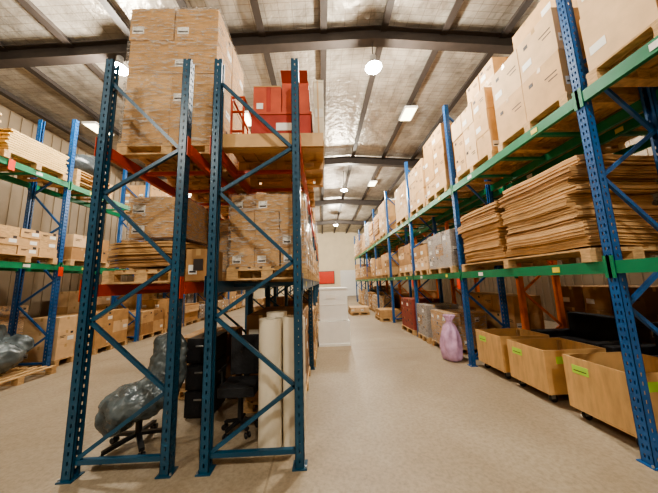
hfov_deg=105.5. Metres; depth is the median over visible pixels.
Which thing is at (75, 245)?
cartons
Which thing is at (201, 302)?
pallet
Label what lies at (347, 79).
ceiling
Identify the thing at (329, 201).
rafter
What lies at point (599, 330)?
sofa
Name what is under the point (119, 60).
lamp
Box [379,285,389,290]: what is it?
pallet
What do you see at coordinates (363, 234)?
wooden pallet
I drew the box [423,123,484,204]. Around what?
wooden pallet
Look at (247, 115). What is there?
panel light
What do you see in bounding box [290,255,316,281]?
wooden pallet
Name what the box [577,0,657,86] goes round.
cardboard box
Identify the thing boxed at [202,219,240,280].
pallet
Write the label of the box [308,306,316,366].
wooden pallet
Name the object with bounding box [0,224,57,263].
wooden pallet
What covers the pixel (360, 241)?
cartons
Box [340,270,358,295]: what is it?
door
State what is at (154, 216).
cartons
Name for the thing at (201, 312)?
pallet
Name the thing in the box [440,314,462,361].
plastic bag
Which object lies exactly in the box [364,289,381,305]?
pallet
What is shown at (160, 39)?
pallet
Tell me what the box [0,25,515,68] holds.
rafter
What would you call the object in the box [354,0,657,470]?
rack
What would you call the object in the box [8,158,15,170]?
tag
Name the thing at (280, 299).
wooden pallet
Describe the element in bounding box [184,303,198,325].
cartons
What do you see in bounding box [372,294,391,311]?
pallet
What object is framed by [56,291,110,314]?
cartons
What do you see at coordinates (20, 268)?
rack
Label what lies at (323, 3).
purlin
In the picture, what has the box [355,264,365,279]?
wooden pallet
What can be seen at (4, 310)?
cartons
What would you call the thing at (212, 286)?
rack
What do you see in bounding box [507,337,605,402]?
cart
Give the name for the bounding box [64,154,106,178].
wrapped bundle
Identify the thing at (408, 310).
wooden pallet
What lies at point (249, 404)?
cartons
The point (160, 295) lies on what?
pallet
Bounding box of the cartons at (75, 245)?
[38,234,108,267]
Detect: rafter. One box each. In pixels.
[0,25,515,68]
[120,156,419,181]
[315,199,382,205]
[315,220,371,224]
[334,0,394,232]
[345,0,463,233]
[357,0,533,233]
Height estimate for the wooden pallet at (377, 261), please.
0.945 m
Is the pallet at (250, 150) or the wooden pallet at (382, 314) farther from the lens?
the wooden pallet at (382, 314)
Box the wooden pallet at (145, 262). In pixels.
[101,241,206,284]
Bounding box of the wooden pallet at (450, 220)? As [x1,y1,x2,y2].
[429,212,465,225]
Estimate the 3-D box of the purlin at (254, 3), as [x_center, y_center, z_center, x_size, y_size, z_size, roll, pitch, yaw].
[-1.751,-4.132,12.170,0.160,0.160,37.000,-2,-8,-2]
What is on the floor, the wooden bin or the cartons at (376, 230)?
the wooden bin
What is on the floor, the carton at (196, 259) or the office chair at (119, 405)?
the office chair at (119, 405)
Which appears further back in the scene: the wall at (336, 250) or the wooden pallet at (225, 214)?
the wall at (336, 250)
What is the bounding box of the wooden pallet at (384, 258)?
[381,252,403,277]
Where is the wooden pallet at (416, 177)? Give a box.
[408,158,451,216]
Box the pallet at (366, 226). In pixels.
[364,222,383,249]
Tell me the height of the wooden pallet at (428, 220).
0.889 m
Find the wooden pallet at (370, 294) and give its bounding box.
[368,291,386,309]
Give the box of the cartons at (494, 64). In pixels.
[466,57,508,104]
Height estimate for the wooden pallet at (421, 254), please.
0.800 m
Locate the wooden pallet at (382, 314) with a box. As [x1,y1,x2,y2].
[375,307,401,321]
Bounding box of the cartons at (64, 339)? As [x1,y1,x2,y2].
[16,314,90,367]
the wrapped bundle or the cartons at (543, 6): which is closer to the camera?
the cartons at (543, 6)
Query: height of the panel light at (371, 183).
0.080 m
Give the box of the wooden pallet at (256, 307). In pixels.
[253,303,280,312]
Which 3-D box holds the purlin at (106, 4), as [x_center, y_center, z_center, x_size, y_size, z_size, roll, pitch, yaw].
[-4.643,-3.868,12.050,0.160,0.160,37.000,-2,-8,-2]
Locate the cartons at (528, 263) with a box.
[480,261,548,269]
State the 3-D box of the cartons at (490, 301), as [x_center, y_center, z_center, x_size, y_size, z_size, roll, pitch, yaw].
[4.130,1.778,6.126,0.650,1.220,2.000,-2,-8,-2]
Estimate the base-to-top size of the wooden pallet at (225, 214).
1.042 m
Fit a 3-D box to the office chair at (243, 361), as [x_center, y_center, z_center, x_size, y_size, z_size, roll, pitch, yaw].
[-1.022,1.592,2.920,0.460,0.999,0.451,-2,-8,-2]
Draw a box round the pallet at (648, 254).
[602,179,657,257]
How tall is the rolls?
1.300 m
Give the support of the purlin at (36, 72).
on the rafter at (342, 160)
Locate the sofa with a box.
[531,312,642,346]
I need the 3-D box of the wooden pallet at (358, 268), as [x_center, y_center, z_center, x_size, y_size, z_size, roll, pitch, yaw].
[2.625,1.955,18.440,0.920,0.955,1.160,-2,-8,-2]
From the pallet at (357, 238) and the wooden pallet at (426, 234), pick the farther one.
the pallet at (357, 238)
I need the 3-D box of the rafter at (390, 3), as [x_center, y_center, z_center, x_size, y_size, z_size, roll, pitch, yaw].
[1.141,-4.364,12.285,0.160,0.160,37.000,-2,-8,-2]
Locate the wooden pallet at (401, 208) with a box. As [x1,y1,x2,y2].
[394,180,431,226]
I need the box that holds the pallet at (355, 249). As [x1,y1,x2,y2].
[354,243,356,257]
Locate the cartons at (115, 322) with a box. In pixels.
[69,308,128,354]
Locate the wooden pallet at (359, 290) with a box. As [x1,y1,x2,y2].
[358,289,363,303]
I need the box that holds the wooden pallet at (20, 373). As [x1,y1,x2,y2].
[0,365,56,386]
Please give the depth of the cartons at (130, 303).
10.56 m
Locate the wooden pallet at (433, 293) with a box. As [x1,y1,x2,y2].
[412,290,436,297]
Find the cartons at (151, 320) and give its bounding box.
[127,309,163,340]
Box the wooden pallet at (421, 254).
[413,244,438,274]
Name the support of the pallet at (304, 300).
on the floor
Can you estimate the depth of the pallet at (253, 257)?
2.78 m
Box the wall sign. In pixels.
[319,271,334,283]
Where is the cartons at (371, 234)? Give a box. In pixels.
[368,221,387,246]
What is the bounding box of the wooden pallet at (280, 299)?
[258,296,284,305]
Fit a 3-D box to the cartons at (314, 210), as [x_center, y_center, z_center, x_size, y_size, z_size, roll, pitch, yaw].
[-0.897,-0.713,8.521,0.891,0.840,1.167,-2,-8,-2]
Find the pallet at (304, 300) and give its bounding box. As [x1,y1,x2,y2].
[302,297,318,320]
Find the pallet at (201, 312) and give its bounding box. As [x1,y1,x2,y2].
[193,304,204,321]
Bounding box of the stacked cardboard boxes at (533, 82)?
[491,7,643,153]
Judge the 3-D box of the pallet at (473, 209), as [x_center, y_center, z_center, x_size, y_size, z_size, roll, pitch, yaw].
[4.035,-1.460,7.187,0.852,0.933,1.172,-2,-8,-2]
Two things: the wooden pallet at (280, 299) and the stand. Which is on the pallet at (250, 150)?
the stand
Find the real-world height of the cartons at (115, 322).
1.040 m
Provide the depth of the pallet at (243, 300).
18.35 m
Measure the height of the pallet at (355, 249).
1.112 m
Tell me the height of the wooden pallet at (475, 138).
1.280 m
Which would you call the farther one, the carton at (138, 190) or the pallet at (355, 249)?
the pallet at (355, 249)
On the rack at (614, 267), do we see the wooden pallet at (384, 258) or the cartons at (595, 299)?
the wooden pallet at (384, 258)
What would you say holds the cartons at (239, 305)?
on the floor
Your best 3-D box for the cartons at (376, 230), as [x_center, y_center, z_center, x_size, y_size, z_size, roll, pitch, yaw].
[2.743,-0.878,12.282,0.959,1.308,1.186,-2,-8,-2]
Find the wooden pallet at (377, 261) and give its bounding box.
[375,257,397,277]
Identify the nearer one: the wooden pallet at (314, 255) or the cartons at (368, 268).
the wooden pallet at (314, 255)
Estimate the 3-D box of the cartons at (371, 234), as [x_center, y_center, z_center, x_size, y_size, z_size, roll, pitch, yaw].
[2.706,-0.669,13.605,0.942,1.272,1.173,-2,-8,-2]
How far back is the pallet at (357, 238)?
18.58 m
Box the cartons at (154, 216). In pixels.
[126,196,208,245]
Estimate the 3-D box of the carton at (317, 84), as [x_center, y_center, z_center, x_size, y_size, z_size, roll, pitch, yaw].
[-0.133,-1.627,3.412,0.130,0.810,0.715,-2,-8,-2]
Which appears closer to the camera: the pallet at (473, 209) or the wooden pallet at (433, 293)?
the pallet at (473, 209)
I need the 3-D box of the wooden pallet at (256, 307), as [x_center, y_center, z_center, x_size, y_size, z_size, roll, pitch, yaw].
[-2.055,2.378,8.039,0.880,0.959,1.160,-2,-8,-2]
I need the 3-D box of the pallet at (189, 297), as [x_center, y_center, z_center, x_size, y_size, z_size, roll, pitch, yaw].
[-8.544,3.255,14.825,0.912,1.552,1.172,-2,-8,-2]
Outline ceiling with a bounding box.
[0,0,540,232]
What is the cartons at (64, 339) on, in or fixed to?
on the floor
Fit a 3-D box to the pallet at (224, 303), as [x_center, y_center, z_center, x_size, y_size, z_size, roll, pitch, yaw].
[-6.614,3.583,14.832,0.952,0.785,1.171,-2,-8,-2]
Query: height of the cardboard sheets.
1.175 m
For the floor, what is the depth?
2.66 m
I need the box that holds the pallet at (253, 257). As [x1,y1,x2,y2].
[226,194,310,280]
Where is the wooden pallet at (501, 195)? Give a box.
[470,180,503,203]
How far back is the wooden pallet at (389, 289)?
13.88 m
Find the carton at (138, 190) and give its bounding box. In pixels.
[124,185,170,215]
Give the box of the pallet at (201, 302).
[196,301,220,312]
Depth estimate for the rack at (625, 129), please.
4.88 m
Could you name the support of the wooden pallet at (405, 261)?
on the rack at (614, 267)
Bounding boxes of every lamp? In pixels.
[115,46,127,75]
[341,171,347,191]
[365,31,381,74]
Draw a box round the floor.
[0,295,657,492]
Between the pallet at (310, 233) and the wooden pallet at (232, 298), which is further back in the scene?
the wooden pallet at (232, 298)
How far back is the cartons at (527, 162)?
4.45 m
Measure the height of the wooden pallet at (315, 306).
0.952 m
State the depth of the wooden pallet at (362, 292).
16.90 m
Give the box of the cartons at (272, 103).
[250,70,312,133]
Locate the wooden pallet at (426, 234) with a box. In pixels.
[407,227,430,238]
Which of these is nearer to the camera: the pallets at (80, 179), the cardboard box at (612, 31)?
the cardboard box at (612, 31)
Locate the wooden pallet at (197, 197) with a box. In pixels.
[189,122,256,209]
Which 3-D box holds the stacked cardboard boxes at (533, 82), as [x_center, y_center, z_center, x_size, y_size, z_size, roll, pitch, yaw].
[3.067,-2.137,3.396,0.940,1.260,1.100,-2,-8,-2]
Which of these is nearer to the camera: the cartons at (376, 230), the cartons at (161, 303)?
the cartons at (161, 303)
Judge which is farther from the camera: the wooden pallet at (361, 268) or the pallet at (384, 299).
the wooden pallet at (361, 268)
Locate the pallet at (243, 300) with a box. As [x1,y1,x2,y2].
[237,294,244,307]
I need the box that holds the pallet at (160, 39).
[117,7,244,188]
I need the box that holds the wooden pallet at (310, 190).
[261,182,314,207]
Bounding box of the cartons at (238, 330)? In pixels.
[178,326,242,399]
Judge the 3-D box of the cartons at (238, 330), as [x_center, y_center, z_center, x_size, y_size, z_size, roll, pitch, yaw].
[-1.961,1.875,4.197,0.750,0.860,0.950,-2,-8,-2]
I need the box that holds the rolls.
[258,311,306,447]
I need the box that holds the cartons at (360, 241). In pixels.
[359,239,361,254]
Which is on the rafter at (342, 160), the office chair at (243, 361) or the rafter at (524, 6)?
the rafter at (524, 6)
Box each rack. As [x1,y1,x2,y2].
[0,119,242,370]
[55,59,302,484]
[195,58,318,476]
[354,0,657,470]
[368,113,653,329]
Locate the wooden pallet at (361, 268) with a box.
[360,267,363,279]
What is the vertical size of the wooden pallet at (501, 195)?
1.114 m
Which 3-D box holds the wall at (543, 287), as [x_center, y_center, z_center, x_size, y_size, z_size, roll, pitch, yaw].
[7.884,-0.927,11.979,0.230,8.000,37.000,-2,-8,-2]
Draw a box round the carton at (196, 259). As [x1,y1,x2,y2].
[185,249,222,280]
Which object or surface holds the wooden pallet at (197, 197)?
on the rack at (88, 289)
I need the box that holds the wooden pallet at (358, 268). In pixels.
[357,266,369,279]
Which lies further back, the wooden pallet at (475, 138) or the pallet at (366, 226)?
the pallet at (366, 226)
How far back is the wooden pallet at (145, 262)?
2.70 m
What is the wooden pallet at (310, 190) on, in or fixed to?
on the rack at (212, 286)
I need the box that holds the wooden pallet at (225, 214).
[220,183,264,219]
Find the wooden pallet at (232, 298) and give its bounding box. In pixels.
[218,292,235,311]
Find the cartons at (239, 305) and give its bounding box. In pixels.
[236,295,241,309]
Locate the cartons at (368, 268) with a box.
[367,266,370,278]
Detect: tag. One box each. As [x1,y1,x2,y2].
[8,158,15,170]
[58,266,63,275]
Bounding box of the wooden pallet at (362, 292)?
[361,291,364,304]
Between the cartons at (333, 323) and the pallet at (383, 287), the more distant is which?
the pallet at (383, 287)
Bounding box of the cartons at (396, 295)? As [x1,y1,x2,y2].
[394,293,408,308]
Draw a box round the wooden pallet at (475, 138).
[451,87,545,184]
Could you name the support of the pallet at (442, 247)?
on the rack at (614, 267)
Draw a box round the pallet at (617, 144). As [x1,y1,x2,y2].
[567,90,647,152]
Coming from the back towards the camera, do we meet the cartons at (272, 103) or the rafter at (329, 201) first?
the rafter at (329, 201)
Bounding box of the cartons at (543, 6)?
[512,0,577,49]
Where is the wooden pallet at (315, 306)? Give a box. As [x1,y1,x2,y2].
[315,306,317,344]
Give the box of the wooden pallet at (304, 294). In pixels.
[302,292,319,312]
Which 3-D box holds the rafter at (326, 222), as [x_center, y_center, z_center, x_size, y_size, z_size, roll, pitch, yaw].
[-1.332,-2.019,24.309,17.400,1.049,0.220,-2,-8,-2]
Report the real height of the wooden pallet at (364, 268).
0.748 m
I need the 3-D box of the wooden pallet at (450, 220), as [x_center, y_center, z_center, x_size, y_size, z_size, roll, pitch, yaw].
[3.993,-1.405,8.532,0.840,1.209,1.160,-2,-8,-2]
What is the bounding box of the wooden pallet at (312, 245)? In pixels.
[271,245,315,281]
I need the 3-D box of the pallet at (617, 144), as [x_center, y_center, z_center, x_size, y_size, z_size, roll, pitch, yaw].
[4.135,-2.211,3.437,0.851,1.351,1.172,-2,-8,-2]
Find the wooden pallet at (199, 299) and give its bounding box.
[197,292,204,301]
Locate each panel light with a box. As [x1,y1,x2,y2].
[82,121,113,135]
[245,111,250,125]
[368,180,376,185]
[399,106,417,120]
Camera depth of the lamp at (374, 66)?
5.87 m
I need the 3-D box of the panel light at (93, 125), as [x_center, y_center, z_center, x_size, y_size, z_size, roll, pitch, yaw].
[-7.783,-3.962,8.438,0.440,0.080,0.720,-2,-8,-2]
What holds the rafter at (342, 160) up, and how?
attached to the wall at (13, 197)
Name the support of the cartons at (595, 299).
on the floor
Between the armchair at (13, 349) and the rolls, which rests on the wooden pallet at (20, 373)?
the armchair at (13, 349)
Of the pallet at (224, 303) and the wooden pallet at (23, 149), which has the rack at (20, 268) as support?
the wooden pallet at (23, 149)
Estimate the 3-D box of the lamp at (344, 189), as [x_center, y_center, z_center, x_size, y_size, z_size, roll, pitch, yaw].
[0.813,-3.633,13.787,0.400,1.147,0.400,-2,-8,-2]
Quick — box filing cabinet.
[184,331,226,418]
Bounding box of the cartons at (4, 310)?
[0,305,29,334]
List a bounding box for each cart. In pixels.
[475,328,549,378]
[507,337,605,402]
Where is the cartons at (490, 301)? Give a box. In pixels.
[461,292,544,330]
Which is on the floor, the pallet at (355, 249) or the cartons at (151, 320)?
the cartons at (151, 320)
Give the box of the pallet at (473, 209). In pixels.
[448,200,496,216]
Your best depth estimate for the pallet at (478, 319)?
5.51 m
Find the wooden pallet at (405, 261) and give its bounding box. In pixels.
[398,243,427,276]
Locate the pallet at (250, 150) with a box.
[222,133,323,188]
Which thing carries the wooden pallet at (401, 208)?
on the rack at (614, 267)
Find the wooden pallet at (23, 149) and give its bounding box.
[0,128,68,181]
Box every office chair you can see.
[94,332,187,464]
[217,334,258,439]
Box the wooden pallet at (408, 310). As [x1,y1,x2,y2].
[401,297,438,334]
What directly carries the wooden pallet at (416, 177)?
on the rack at (614, 267)
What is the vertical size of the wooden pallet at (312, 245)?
0.813 m
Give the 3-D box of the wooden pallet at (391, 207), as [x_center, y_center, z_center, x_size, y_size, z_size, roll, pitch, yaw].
[2.778,-1.152,11.069,0.920,1.504,1.160,-2,-8,-2]
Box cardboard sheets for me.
[457,154,657,271]
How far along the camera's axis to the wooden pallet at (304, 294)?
12.71 m
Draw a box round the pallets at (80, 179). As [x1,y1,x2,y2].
[37,169,112,199]
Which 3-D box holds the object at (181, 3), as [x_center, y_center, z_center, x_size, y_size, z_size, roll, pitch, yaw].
[-3.197,-4.000,12.110,0.160,0.160,37.000,-2,-8,-2]
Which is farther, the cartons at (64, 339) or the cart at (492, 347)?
the cartons at (64, 339)
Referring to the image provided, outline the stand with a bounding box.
[230,96,249,133]
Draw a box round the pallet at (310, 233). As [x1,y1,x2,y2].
[269,223,313,281]
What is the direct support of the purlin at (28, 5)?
on the rafter at (342, 160)
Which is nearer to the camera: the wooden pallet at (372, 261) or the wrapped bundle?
the wrapped bundle
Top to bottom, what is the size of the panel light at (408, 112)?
0.080 m
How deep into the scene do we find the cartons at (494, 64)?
4.48 m
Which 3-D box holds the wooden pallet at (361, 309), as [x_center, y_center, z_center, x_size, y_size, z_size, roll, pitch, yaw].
[1.505,3.246,12.764,0.950,0.360,1.100,-2,-8,-2]
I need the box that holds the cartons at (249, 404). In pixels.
[243,305,310,413]
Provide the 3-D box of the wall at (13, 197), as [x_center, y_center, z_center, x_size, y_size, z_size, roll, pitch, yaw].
[-9.671,-0.456,11.417,0.230,8.000,37.000,-2,-8,-2]
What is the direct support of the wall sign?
attached to the wall at (336, 250)
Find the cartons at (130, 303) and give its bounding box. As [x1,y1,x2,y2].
[118,293,156,310]
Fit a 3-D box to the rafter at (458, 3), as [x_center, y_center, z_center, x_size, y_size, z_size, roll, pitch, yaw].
[2.593,-4.309,12.318,0.160,0.160,37.000,-2,-8,-2]
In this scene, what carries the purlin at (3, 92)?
on the rafter at (342, 160)
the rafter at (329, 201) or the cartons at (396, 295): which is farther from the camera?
the rafter at (329, 201)
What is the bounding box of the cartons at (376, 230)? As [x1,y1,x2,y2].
[373,214,396,243]
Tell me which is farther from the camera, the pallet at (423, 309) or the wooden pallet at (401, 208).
the wooden pallet at (401, 208)
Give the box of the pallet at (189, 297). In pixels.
[186,293,196,302]
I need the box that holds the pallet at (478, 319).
[430,308,486,354]
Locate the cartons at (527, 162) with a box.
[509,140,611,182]
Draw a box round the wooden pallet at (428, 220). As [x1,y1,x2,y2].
[416,220,444,232]
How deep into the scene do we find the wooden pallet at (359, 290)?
17.89 m
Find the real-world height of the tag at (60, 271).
0.230 m
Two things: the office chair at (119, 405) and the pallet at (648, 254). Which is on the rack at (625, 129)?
the pallet at (648, 254)
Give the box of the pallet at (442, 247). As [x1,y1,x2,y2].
[427,229,484,273]
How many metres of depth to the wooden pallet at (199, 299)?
15.87 m
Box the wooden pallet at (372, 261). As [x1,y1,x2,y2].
[370,258,377,278]
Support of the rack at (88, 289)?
on the floor
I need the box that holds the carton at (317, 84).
[313,80,324,166]
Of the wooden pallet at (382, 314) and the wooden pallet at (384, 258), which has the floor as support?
the wooden pallet at (382, 314)
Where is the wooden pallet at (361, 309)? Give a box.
[348,305,369,314]
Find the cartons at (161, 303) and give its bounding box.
[141,298,182,332]
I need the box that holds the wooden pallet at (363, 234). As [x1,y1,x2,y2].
[361,232,376,252]
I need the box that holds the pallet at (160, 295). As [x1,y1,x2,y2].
[158,292,186,302]
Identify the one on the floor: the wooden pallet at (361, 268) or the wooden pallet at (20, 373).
the wooden pallet at (20, 373)
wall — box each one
[0,104,243,317]
[253,232,389,298]
[393,136,657,321]
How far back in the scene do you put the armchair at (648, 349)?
3.38 m
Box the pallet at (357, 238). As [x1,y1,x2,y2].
[356,234,368,256]
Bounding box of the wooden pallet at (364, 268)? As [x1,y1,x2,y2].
[363,267,366,278]
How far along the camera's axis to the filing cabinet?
3.20 m
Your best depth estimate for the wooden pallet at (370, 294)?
14.02 m
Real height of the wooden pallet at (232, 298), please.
1.212 m
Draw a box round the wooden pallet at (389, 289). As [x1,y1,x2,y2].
[388,288,405,304]
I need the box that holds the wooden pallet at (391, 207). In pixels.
[378,200,404,239]
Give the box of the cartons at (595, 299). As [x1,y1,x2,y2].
[561,285,657,344]
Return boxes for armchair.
[0,325,34,373]
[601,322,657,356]
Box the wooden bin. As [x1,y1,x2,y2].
[562,352,657,445]
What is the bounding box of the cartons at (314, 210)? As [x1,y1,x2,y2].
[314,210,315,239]
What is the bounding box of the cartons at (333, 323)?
[318,287,350,346]
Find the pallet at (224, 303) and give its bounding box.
[218,299,228,312]
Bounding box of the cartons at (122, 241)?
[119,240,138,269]
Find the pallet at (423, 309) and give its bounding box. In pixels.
[416,302,458,343]

